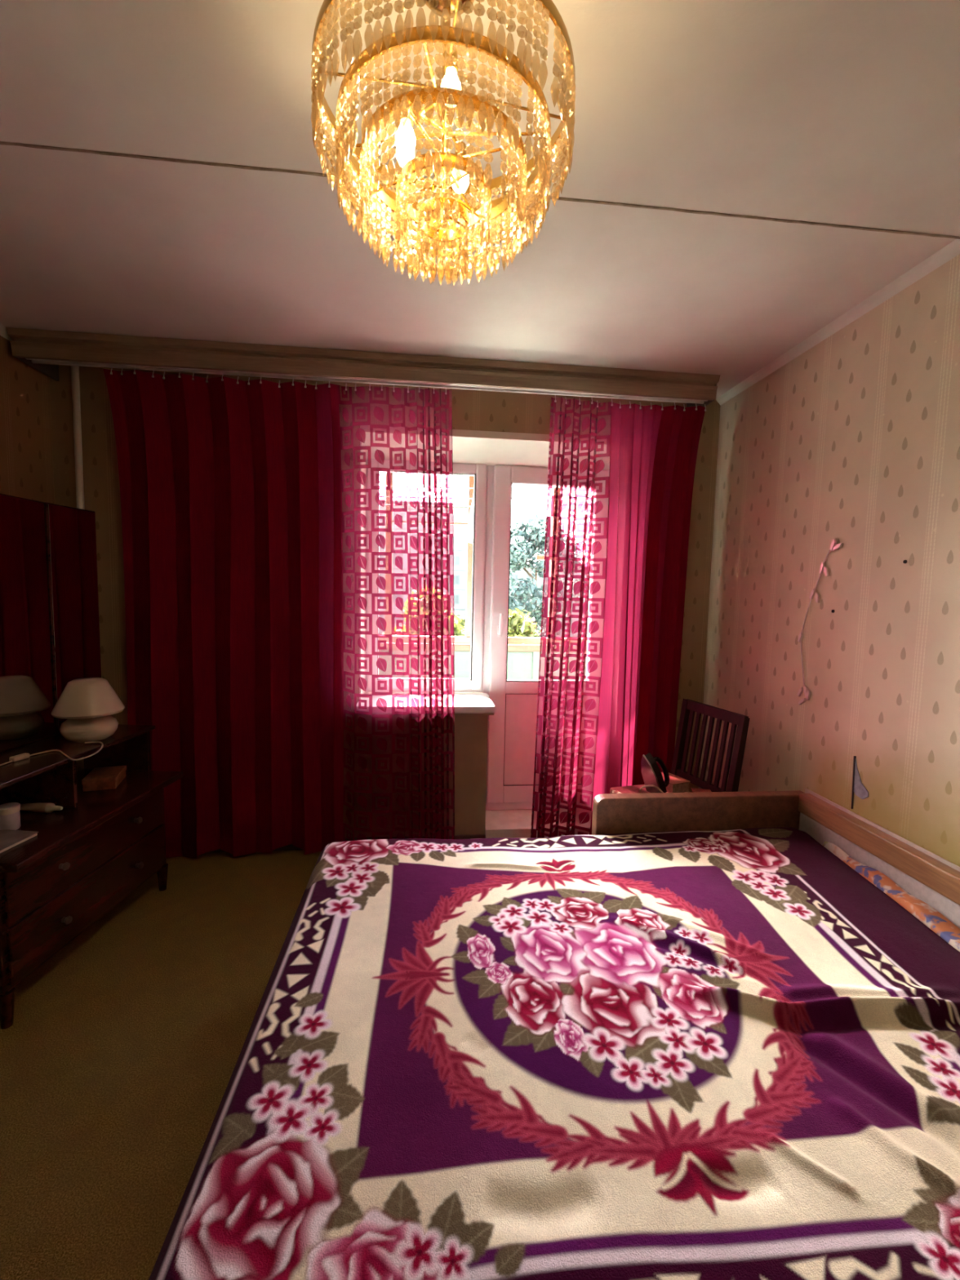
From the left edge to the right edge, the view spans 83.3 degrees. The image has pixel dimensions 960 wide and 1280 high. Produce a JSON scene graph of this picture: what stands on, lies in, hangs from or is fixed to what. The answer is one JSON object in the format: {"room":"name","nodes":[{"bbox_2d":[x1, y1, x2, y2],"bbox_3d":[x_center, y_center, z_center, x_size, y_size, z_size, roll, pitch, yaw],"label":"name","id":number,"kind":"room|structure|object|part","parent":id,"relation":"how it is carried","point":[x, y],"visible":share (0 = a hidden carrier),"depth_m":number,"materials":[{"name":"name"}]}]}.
{"room":"bedroom","nodes":[
{"label":"bedroom","id":0,"kind":"room"},
{"bbox_2d":[0,335,54,503],"bbox_3d":[-2.028,-0.051,0.222,0.200,2.895,5.860,1,5,-6],"label":"wall","id":1,"kind":"structure","parent":0,"point":[26,458],"depth_m":2.56,"materials":[{"name":"brown paper"}]},
{"bbox_2d":[0,323,11,341],"bbox_3d":[-1.883,-1.170,0.073,0.030,0.034,5.330,1,5,-6],"label":"trim","id":2,"kind":"structure","parent":1,"relation":"attached to","point":[3,332],"depth_m":2.41,"materials":[{"name":"white paint"}]},
{"bbox_2d":[0,849,320,1279],"bbox_3d":[-0.193,1.515,0.547,3.959,0.200,5.860,1,5,-6],"label":"floor","id":3,"kind":"structure","parent":0,"point":[120,1052],"depth_m":1.68,"materials":[{"name":"brown carpet"}]},
{"bbox_2d":[0,493,183,1029],"bbox_3d":[-1.679,0.344,2.097,0.491,1.806,1.020,1,5,2],"label":"table","id":4,"kind":"object","parent":3,"relation":"on","point":[85,857],"visible":0.92,"depth_m":2.19,"materials":[{"name":"brown wood"}]},
{"bbox_3d":[-1.567,1.219,1.785,0.052,0.120,0.050,1,5,-6],"label":"leg","id":5,"kind":"part","parent":4,"relation":"part of","materials":[{"name":"brown wood"}]},
{"bbox_2d":[0,802,20,830],"bbox_3d":[-1.692,0.637,1.936,0.069,0.088,0.069,1,5,-6],"label":"jar","id":6,"kind":"object","parent":4,"relation":"on","point":[10,815],"visible":0.94,"depth_m":1.92,"materials":[{"name":"white plastic"}]},
{"bbox_3d":[-1.691,0.604,1.933,0.069,0.022,0.069,1,5,-6],"label":"jar lid","id":7,"kind":"part","parent":6,"relation":"part of","materials":[{"name":"white plastic"}]},
{"bbox_2d":[0,829,38,853],"bbox_3d":[-1.634,0.686,1.810,0.146,0.012,0.196,2,5,6],"label":"notebook","id":8,"kind":"object","parent":4,"relation":"on","point":[9,838],"visible":1,"depth_m":1.85,"materials":[{"name":"white paper"}]},
{"bbox_3d":[-1.869,-0.061,2.067,0.016,1.004,0.514,1,5,2],"label":"mirror frame","id":9,"kind":"part","parent":4,"relation":"part of","materials":[{"name":"brown wood"}]},
{"bbox_2d":[0,494,54,751],"bbox_3d":[-1.859,-0.060,2.067,0.005,0.992,0.502,1,5,2],"label":"mirror glass","id":10,"kind":"object","parent":4,"relation":"on","point":[27,612],"depth_m":2.20,"materials":[{"name":"grey"}]},
{"bbox_2d":[20,802,62,813],"bbox_3d":[-1.707,0.648,2.091,0.183,0.037,0.048,1,5,3],"label":"tube","id":11,"kind":"object","parent":4,"relation":"on","point":[46,807],"visible":0.95,"depth_m":2.08,"materials":[{"name":"white plastic"}]},
{"bbox_2d":[0,677,124,765],"bbox_3d":[-1.653,0.311,2.160,0.290,0.261,0.603,1,5,-6],"label":"table lamp","id":12,"kind":"object","parent":4,"relation":"on","point":[87,704],"visible":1,"depth_m":2.25,"materials":[{"name":"white glass"}]},
{"bbox_2d":[8,752,29,761],"bbox_3d":[-1.731,0.441,2.031,0.024,0.018,0.060,2,5,12],"label":"switch","id":13,"kind":"object","parent":12,"relation":"attached to","point":[23,756],"depth_m":2.02,"materials":[{"name":"white plastic"}]},
{"bbox_3d":[-1.630,0.445,2.067,0.260,0.007,0.392,1,5,-6],"label":"cord","id":14,"kind":"part","parent":12,"relation":"part of","materials":[{"name":"white plastic"}]},
{"bbox_3d":[-1.685,0.242,2.325,0.258,0.153,0.258,1,5,-6],"label":"lamp shade","id":15,"kind":"part","parent":12,"relation":"part of","materials":[{"name":"white glass"}]},
{"bbox_3d":[-1.509,0.821,1.960,0.029,0.028,0.028,1,5,-6],"label":"knob","id":16,"kind":"part","parent":4,"relation":"part of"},
{"bbox_3d":[-1.514,1.026,1.977,0.029,0.028,0.028,1,5,-6],"label":"knob","id":17,"kind":"part","parent":4,"relation":"part of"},
{"bbox_3d":[-1.839,-0.093,2.451,0.016,1.004,0.253,2,5,7],"label":"mirror frame","id":18,"kind":"part","parent":4,"relation":"part of","materials":[{"name":"brown wood"}]},
{"bbox_2d":[47,503,101,733],"bbox_3d":[-1.829,-0.092,2.450,0.005,0.992,0.241,2,5,7],"label":"mirror glass","id":19,"kind":"object","parent":4,"relation":"on","point":[73,601],"depth_m":2.42,"materials":[{"name":"grey"}]},
{"bbox_2d":[0,724,155,789],"bbox_3d":[-1.747,0.451,2.141,0.356,0.018,0.904,1,5,2],"label":"shelf","id":20,"kind":"object","parent":4,"relation":"attached to","point":[11,773],"depth_m":2.14,"materials":[{"name":"brown wood"}]},
{"bbox_3d":[-1.523,0.804,2.160,0.016,0.195,0.820,1,5,2],"label":"drawer","id":21,"kind":"part","parent":4,"relation":"part of","materials":[{"name":"brown wood"}]},
{"bbox_3d":[-1.528,1.008,2.177,0.016,0.195,0.820,1,5,2],"label":"drawer","id":22,"kind":"part","parent":4,"relation":"part of","materials":[{"name":"brown wood"}]},
{"bbox_2d":[81,765,126,791],"bbox_3d":[-1.670,0.615,2.405,0.126,0.052,0.176,-1,5,-20],"label":"box","id":23,"kind":"object","parent":4,"relation":"on","point":[108,777],"visible":1,"depth_m":2.35,"materials":[{"name":"brown cardboard"}]},
{"bbox_3d":[-1.494,0.788,2.358,0.029,0.028,0.028,1,5,-6],"label":"knob","id":24,"kind":"part","parent":4,"relation":"part of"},
{"bbox_3d":[-1.498,0.992,2.375,0.029,0.028,0.028,1,5,-6],"label":"knob","id":25,"kind":"part","parent":4,"relation":"part of","materials":[{"name":"brown"}]},
{"bbox_3d":[-1.535,1.149,2.611,0.052,0.120,0.050,1,5,-6],"label":"leg","id":26,"kind":"part","parent":4,"relation":"part of","materials":[{"name":"brown wood"}]},
{"bbox_2d":[609,698,749,793],"bbox_3d":[0.967,0.796,2.718,0.474,0.915,0.444,0,5,-17],"label":"chair","id":27,"kind":"object","parent":3,"relation":"on","point":[741,722],"visible":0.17,"depth_m":2.75,"materials":[{"name":"brown wood"}]},
{"bbox_3d":[0.916,0.810,2.704,0.370,0.037,0.410,0,5,-17],"label":"seat","id":28,"kind":"part","parent":27,"relation":"part of","materials":[{"name":"brown fabric"}]},
{"bbox_2d":[639,752,669,793],"bbox_3d":[0.863,0.674,2.642,0.170,0.227,0.254,2,5,9],"label":"iron","id":29,"kind":"object","parent":27,"relation":"on","point":[654,782],"visible":0.92,"depth_m":2.67,"materials":[{"name":"metal"}]},
{"bbox_3d":[0.841,0.670,2.688,0.093,0.214,0.104,-1,5,-26],"label":"sole plate","id":30,"kind":"part","parent":29,"relation":"part of","materials":[{"name":"metal"}]},
{"bbox_3d":[0.839,0.740,2.563,0.060,0.108,0.196,-4,7,-44],"label":"power cord","id":31,"kind":"part","parent":29,"relation":"part of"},
{"bbox_3d":[0.907,0.671,2.721,0.125,0.177,0.026,-1,5,-26],"label":"handle","id":32,"kind":"part","parent":29,"relation":"part of","materials":[{"name":"black plastic"}]},
{"bbox_2d":[661,772,690,792],"bbox_3d":[0.993,0.751,2.837,0.120,0.058,0.170,-1,5,-26],"label":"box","id":33,"kind":"object","parent":27,"relation":"on","point":[677,784],"visible":0.39,"depth_m":2.77,"materials":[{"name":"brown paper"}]},
{"bbox_3d":[1.086,0.777,2.968,0.100,0.915,0.034,0,5,-17],"label":"post","id":34,"kind":"part","parent":27,"relation":"part of","materials":[{"name":"brown wood"}]},
{"bbox_2d":[690,787,711,792],"bbox_3d":[1.085,0.772,2.631,0.090,0.056,0.120,2,5,11],"label":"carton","id":35,"kind":"object","parent":27,"relation":"on","point":[694,790],"visible":0.19,"depth_m":2.66,"materials":[{"name":"brown cardboard"}]},
{"bbox_3d":[1.134,0.735,2.764,0.026,0.035,0.380,0,5,-17],"label":"rail","id":36,"kind":"part","parent":27,"relation":"part of","materials":[{"name":"brown wood"}]},
{"bbox_3d":[1.187,0.365,2.746,0.031,0.047,0.430,0,5,-17],"label":"rail","id":37,"kind":"part","parent":27,"relation":"part of","materials":[{"name":"brown wood"}]},
{"bbox_3d":[1.206,0.813,2.578,0.100,0.915,0.034,0,5,-17],"label":"post","id":38,"kind":"part","parent":27,"relation":"part of","materials":[{"name":"brown wood"}]},
{"bbox_2d":[591,788,959,928],"bbox_3d":[0.526,1.051,1.155,2.001,0.652,2.300,1,5,-6],"label":"bed","id":39,"kind":"object","parent":3,"relation":"on","point":[932,879],"visible":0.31,"depth_m":2.23,"materials":[{"name":"brown wood"}]},
{"bbox_2d":[148,826,959,1279],"bbox_3d":[0.462,1.105,1.173,2.021,0.518,2.139,1,5,-6],"label":"blanket","id":40,"kind":"object","parent":39,"relation":"on","point":[731,1054],"visible":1,"depth_m":1.09,"materials":[{"name":"multicoloured fabric"}]},
{"bbox_3d":[1.500,0.791,1.203,0.048,0.080,2.242,1,5,-6],"label":"rail","id":41,"kind":"part","parent":39,"relation":"part of","materials":[{"name":"brown wood"}]},
{"bbox_2d":[799,813,959,928],"bbox_3d":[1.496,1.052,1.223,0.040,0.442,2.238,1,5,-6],"label":"mattress","id":42,"kind":"object","parent":39,"relation":"on","point":[948,906],"depth_m":1.87,"materials":[{"name":"multicoloured fabric"}]},
{"bbox_2d":[822,841,959,951],"bbox_3d":[1.378,0.877,1.328,0.158,0.060,1.900,1,5,-6],"label":"sheet","id":43,"kind":"object","parent":39,"relation":"on","point":[933,919],"visible":0.2,"depth_m":1.73,"materials":[{"name":"fabric"}]},
{"bbox_2d":[5,327,720,837],"bbox_3d":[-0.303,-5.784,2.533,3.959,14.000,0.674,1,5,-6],"label":"wall","id":44,"kind":"structure","parent":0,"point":[490,428],"depth_m":2.86,"materials":[{"name":"beige paper"}]},
{"bbox_2d":[71,365,84,509],"bbox_3d":[-2.042,-0.120,2.792,0.033,2.595,0.033,1,5,-6],"label":"pipe","id":45,"kind":"object","parent":44,"relation":"attached to","point":[74,369],"visible":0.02,"depth_m":2.71,"materials":[{"name":"white metal"}]},
{"bbox_2d":[102,366,454,858],"bbox_3d":[-0.985,-0.056,2.821,1.742,2.489,0.204,1,5,-6],"label":"curtain","id":46,"kind":"object","parent":44,"relation":"hanging from","point":[231,490],"visible":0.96,"depth_m":2.81,"materials":[{"name":"red fabric"}]},
{"bbox_2d":[209,834,485,852],"bbox_3d":[-1.088,1.153,3.039,2.249,0.060,0.016,1,5,-6],"label":"baseboard","id":47,"kind":"structure","parent":44,"relation":"attached to","point":[289,847],"depth_m":3.09,"materials":[{"name":"brown wood"}]},
{"bbox_3d":[-0.459,-1.324,2.731,3.339,0.110,0.324,1,5,-6],"label":"curtain rail","id":48,"kind":"part","parent":44,"relation":"part of","materials":[{"name":"brown wood"}]},
{"bbox_2d":[356,458,495,715],"bbox_3d":[-0.299,-0.328,3.081,0.749,1.433,0.475,1,5,-6],"label":"window","id":49,"kind":"structure","parent":44,"relation":"attached to","point":[465,701],"depth_m":3.22,"materials":[{"name":"white plastic"}]},
{"bbox_3d":[-0.311,0.361,3.105,0.749,0.040,0.405,1,5,-6],"label":"sill","id":50,"kind":"part","parent":49,"relation":"part of","materials":[{"name":"white plastic"}]},
{"bbox_2d":[366,471,586,693],"bbox_3d":[0.006,-0.233,3.855,4.000,2.970,0.960,1,5,-6],"label":"balcony","id":51,"kind":"object","parent":44,"relation":"attached to","point":[523,660],"visible":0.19,"depth_m":4.21,"materials":[{"name":"paint"}]},
{"bbox_3d":[-0.689,-0.829,4.097,0.052,1.595,0.065,1,5,-6],"label":"post","id":52,"kind":"part","parent":51,"relation":"part of","materials":[{"name":"white plastic"}]},
{"bbox_3d":[-0.070,-0.821,4.161,0.052,1.595,0.065,1,5,-6],"label":"post","id":53,"kind":"part","parent":51,"relation":"part of","materials":[{"name":"white wood"}]},
{"bbox_2d":[466,489,474,543],"bbox_3d":[-0.063,-0.928,4.097,0.063,0.411,0.020,1,5,-6],"label":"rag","id":54,"kind":"object","parent":51,"relation":"hanging from","point":[470,533],"visible":0.73,"depth_m":4.10,"materials":[{"name":"white fabric"}]},
{"bbox_2d":[382,485,564,488],"bbox_3d":[0.007,-1.151,3.956,3.800,0.116,0.006,1,5,-6],"label":"clothesline","id":55,"kind":"object","parent":51,"relation":"attached to","point":[383,486],"visible":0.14,"depth_m":3.94,"materials":[{"name":"white"}]},
{"bbox_2d":[384,504,577,506],"bbox_3d":[0.007,-1.014,3.938,3.800,0.116,0.006,1,5,-6],"label":"clothesline","id":56,"kind":"object","parent":51,"relation":"attached to","point":[384,504],"visible":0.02,"depth_m":3.93,"materials":[{"name":"white"}]},
{"bbox_3d":[-0.038,0.060,4.247,4.000,0.053,0.055,1,5,-6],"label":"rail","id":57,"kind":"part","parent":51,"relation":"part of","materials":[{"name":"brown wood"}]},
{"bbox_3d":[-0.036,-0.001,4.232,4.000,0.050,0.075,1,5,-6],"label":"rail","id":58,"kind":"part","parent":51,"relation":"part of","materials":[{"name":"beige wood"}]},
{"bbox_2d":[384,496,585,499],"bbox_3d":[0.006,-1.076,3.963,3.800,0.116,0.006,1,5,-6],"label":"clothesline","id":59,"kind":"object","parent":51,"relation":"attached to","point":[384,496],"visible":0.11,"depth_m":3.99,"materials":[{"name":"white"}]},
{"bbox_3d":[0.584,-0.812,4.229,0.052,1.595,0.065,1,5,-6],"label":"post","id":60,"kind":"part","parent":51,"relation":"part of","materials":[{"name":"white wood"}]},
{"bbox_3d":[0.679,0.582,4.351,0.538,1.010,0.015,1,5,-6],"label":"parapet panel","id":61,"kind":"part","parent":51,"relation":"part of","materials":[{"name":"white"}]},
{"bbox_2d":[470,465,609,839],"bbox_3d":[0.407,0.076,3.242,0.920,2.235,0.390,1,5,-6],"label":"door","id":62,"kind":"structure","parent":44,"relation":"attached to","point":[512,730],"depth_m":3.34,"materials":[{"name":"white plastic"}]},
{"bbox_3d":[0.123,-0.088,3.264,0.026,0.146,0.056,1,5,-6],"label":"handle","id":63,"kind":"part","parent":62,"relation":"part of","materials":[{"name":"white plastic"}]},
{"bbox_3d":[0.418,0.626,3.411,0.534,0.582,0.032,1,5,-6],"label":"panel","id":64,"kind":"part","parent":62,"relation":"part of","materials":[{"name":"plastic"}]},
{"bbox_2d":[530,395,706,837],"bbox_3d":[0.728,-0.021,2.959,0.887,2.470,0.204,1,5,-6],"label":"curtain","id":65,"kind":"object","parent":44,"relation":"hanging from","point":[652,450],"visible":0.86,"depth_m":2.91,"materials":[{"name":"red fabric"}]},
{"bbox_2d":[0,0,959,398],"bbox_3d":[-0.124,-1.310,0.241,3.559,0.306,5.330,1,5,-6],"label":"ceiling","id":66,"kind":"structure","parent":0,"point":[835,112],"depth_m":1.50,"materials":[{"name":"white paint"}]},
{"bbox_2d":[311,0,575,284],"bbox_3d":[-0.065,-0.965,1.017,0.484,0.511,0.483,1,5,-6],"label":"chandelier","id":67,"kind":"object","parent":66,"relation":"hanging from","point":[444,226],"visible":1,"depth_m":0.90,"materials":[{"name":"gold metal"}]},
{"bbox_3d":[-0.149,-0.976,1.080,0.037,0.056,0.037,1,5,-6],"label":"bulb","id":68,"kind":"part","parent":67,"relation":"part of","materials":[{"name":"white glass"}]},
{"bbox_3d":[-0.135,-0.906,0.976,0.037,0.056,0.037,1,5,-6],"label":"bulb","id":69,"kind":"part","parent":67,"relation":"part of","materials":[{"name":"white glass"}]},
{"bbox_3d":[-0.100,-0.961,0.996,0.082,0.008,0.008,-2,6,-35],"label":"lamp arm","id":70,"kind":"part","parent":67,"relation":"part of","materials":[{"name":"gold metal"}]},
{"bbox_3d":[-0.065,-0.991,1.016,0.014,0.399,0.014,1,5,-6],"label":"stem","id":71,"kind":"part","parent":67,"relation":"part of","materials":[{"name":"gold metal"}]},
{"bbox_3d":[-0.052,-0.984,0.963,0.037,0.056,0.037,1,5,-6],"label":"bulb","id":72,"kind":"part","parent":67,"relation":"part of","materials":[{"name":"white glass"}]},
{"bbox_3d":[-0.052,-0.979,1.049,0.008,0.008,0.069,3,5,23],"label":"lamp arm","id":73,"kind":"part","parent":67,"relation":"part of","materials":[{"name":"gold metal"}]},
{"bbox_3d":[-0.040,-0.929,1.085,0.037,0.056,0.037,1,5,-6],"label":"bulb","id":74,"kind":"part","parent":67,"relation":"part of","materials":[{"name":"white glass"}]},
{"bbox_2d":[0,141,959,239],"bbox_3d":[-0.254,-1.268,1.490,3.559,0.011,0.014,1,5,-6],"label":"trim","id":75,"kind":"structure","parent":66,"relation":"attached to","point":[37,146],"depth_m":1.54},
{"bbox_2d":[697,253,959,866],"bbox_3d":[1.707,-0.002,0.609,0.207,2.895,5.860,1,5,-6],"label":"wall","id":76,"kind":"structure","parent":0,"point":[854,441],"depth_m":2.11,"materials":[{"name":"beige paper"}]},
{"bbox_2d":[797,538,843,704],"bbox_3d":[1.429,-0.062,2.290,0.009,0.711,0.212,1,5,-6],"label":"wire","id":77,"kind":"object","parent":76,"relation":"attached to","point":[822,568],"visible":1,"depth_m":2.33,"materials":[{"name":"white plastic"}]},
{"bbox_2d":[715,239,959,405],"bbox_3d":[1.627,-1.124,0.437,0.030,0.034,5.330,1,5,-6],"label":"trim","id":78,"kind":"structure","parent":76,"relation":"attached to","point":[952,250],"depth_m":2.09,"materials":[{"name":"white paint"}]},
{"bbox_3d":[6.188,2.711,134.064,280.000,1.000,176.000,1,5,-6],"label":"ground","id":79,"kind":"structure","parent":0,"visible":0},
{"bbox_2d":[378,500,471,644],"bbox_3d":[-16.553,-7.108,83.299,32.650,26.200,14.300,1,5,-6],"label":"apartment block","id":80,"kind":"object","parent":79,"relation":"on","point":[460,514],"visible":0.12,"depth_m":76.94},
{"bbox_3d":[-11.914,-5.963,76.952,1.300,1.200,0.020,1,5,-6],"label":"pane","id":81,"kind":"part","parent":80,"relation":"part of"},
{"bbox_3d":[-11.792,-11.541,76.476,1.300,1.200,0.020,1,5,-6],"label":"pane","id":82,"kind":"part","parent":80,"relation":"part of","materials":[{"name":"pink glass"}]},
{"bbox_3d":[-11.732,-14.330,76.239,1.300,1.200,0.020,1,5,-6],"label":"pane","id":83,"kind":"part","parent":80,"relation":"part of","materials":[{"name":"glass"}]},
{"bbox_3d":[-9.118,-8.716,76.998,1.300,1.200,0.020,1,5,-6],"label":"pane","id":84,"kind":"part","parent":80,"relation":"part of","materials":[{"name":"glass"}]},
{"bbox_3d":[-9.057,-11.506,76.760,1.300,1.200,0.020,1,5,-6],"label":"pane","id":85,"kind":"part","parent":80,"relation":"part of","materials":[{"name":"glass"}]},
{"bbox_3d":[-8.935,-17.084,76.284,1.300,1.200,0.020,1,5,-6],"label":"pane","id":86,"kind":"part","parent":80,"relation":"part of","materials":[{"name":"glass"}]},
{"bbox_3d":[-6.383,-8.681,77.281,1.300,1.200,0.020,1,5,-6],"label":"pane","id":87,"kind":"part","parent":80,"relation":"part of","materials":[{"name":"glass"}]},
{"bbox_3d":[-6.261,-14.259,76.805,1.300,1.200,0.020,1,5,-6],"label":"pane","id":88,"kind":"part","parent":80,"relation":"part of","materials":[{"name":"glass"}]},
{"bbox_3d":[-3.709,-5.856,77.802,1.300,1.200,0.020,1,5,-6],"label":"pane","id":89,"kind":"part","parent":80,"relation":"part of","materials":[{"name":"glass"}]},
{"bbox_3d":[-3.587,-11.434,77.326,1.300,1.200,0.020,1,5,-6],"label":"pane","id":90,"kind":"part","parent":80,"relation":"part of","materials":[{"name":"glass"}]},
{"bbox_3d":[-3.465,-17.013,76.850,1.300,1.200,0.020,1,5,-6],"label":"pane","id":91,"kind":"part","parent":80,"relation":"part of","materials":[{"name":"white glass"}]},
{"bbox_3d":[-3.648,-8.645,77.564,1.300,1.200,0.020,1,5,-6],"label":"pane","id":92,"kind":"part","parent":80,"relation":"part of","materials":[{"name":"white glass"}]},
{"bbox_3d":[-3.526,-14.224,77.088,1.300,1.200,0.020,1,5,-6],"label":"pane","id":93,"kind":"part","parent":80,"relation":"part of","materials":[{"name":"glass"}]},
{"bbox_2d":[382,586,470,644],"bbox_3d":[-6.053,1.055,59.941,10.156,14.387,11.091,1,5,-6],"label":"leafy tree","id":94,"kind":"object","parent":79,"relation":"on","point":[459,628],"visible":0.21,"depth_m":58.09,"materials":[{"name":"green plant"}]},
{"bbox_2d":[507,608,546,644],"bbox_3d":[3.386,2.968,52.958,8.084,12.172,7.564,5,6,37],"label":"leafy tree","id":95,"kind":"object","parent":79,"relation":"on","point":[520,624],"visible":0.18,"depth_m":51.10,"materials":[{"name":"green plant"}]},
{"bbox_2d":[508,513,589,644],"bbox_3d":[7.211,-4.041,68.551,14.532,23.652,14.358,1,5,-6],"label":"leafy tree","id":96,"kind":"object","parent":79,"relation":"on","point":[526,539],"visible":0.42,"depth_m":65.38,"materials":[{"name":"green plant"}]},
{"bbox_2d":[509,564,590,645],"bbox_3d":[25.867,-4.848,110.041,46.600,19.000,14.300,1,5,-6],"label":"apartment block","id":97,"kind":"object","parent":79,"relation":"on","point":[517,574],"visible":0.03,"depth_m":101.28,"materials":[{"name":"white"}]},
{"bbox_3d":[6.329,-11.591,100.527,1.300,1.200,0.020,1,5,-6],"label":"pane","id":98,"kind":"part","parent":97,"relation":"part of","materials":[{"name":"white glass"}]}
]}

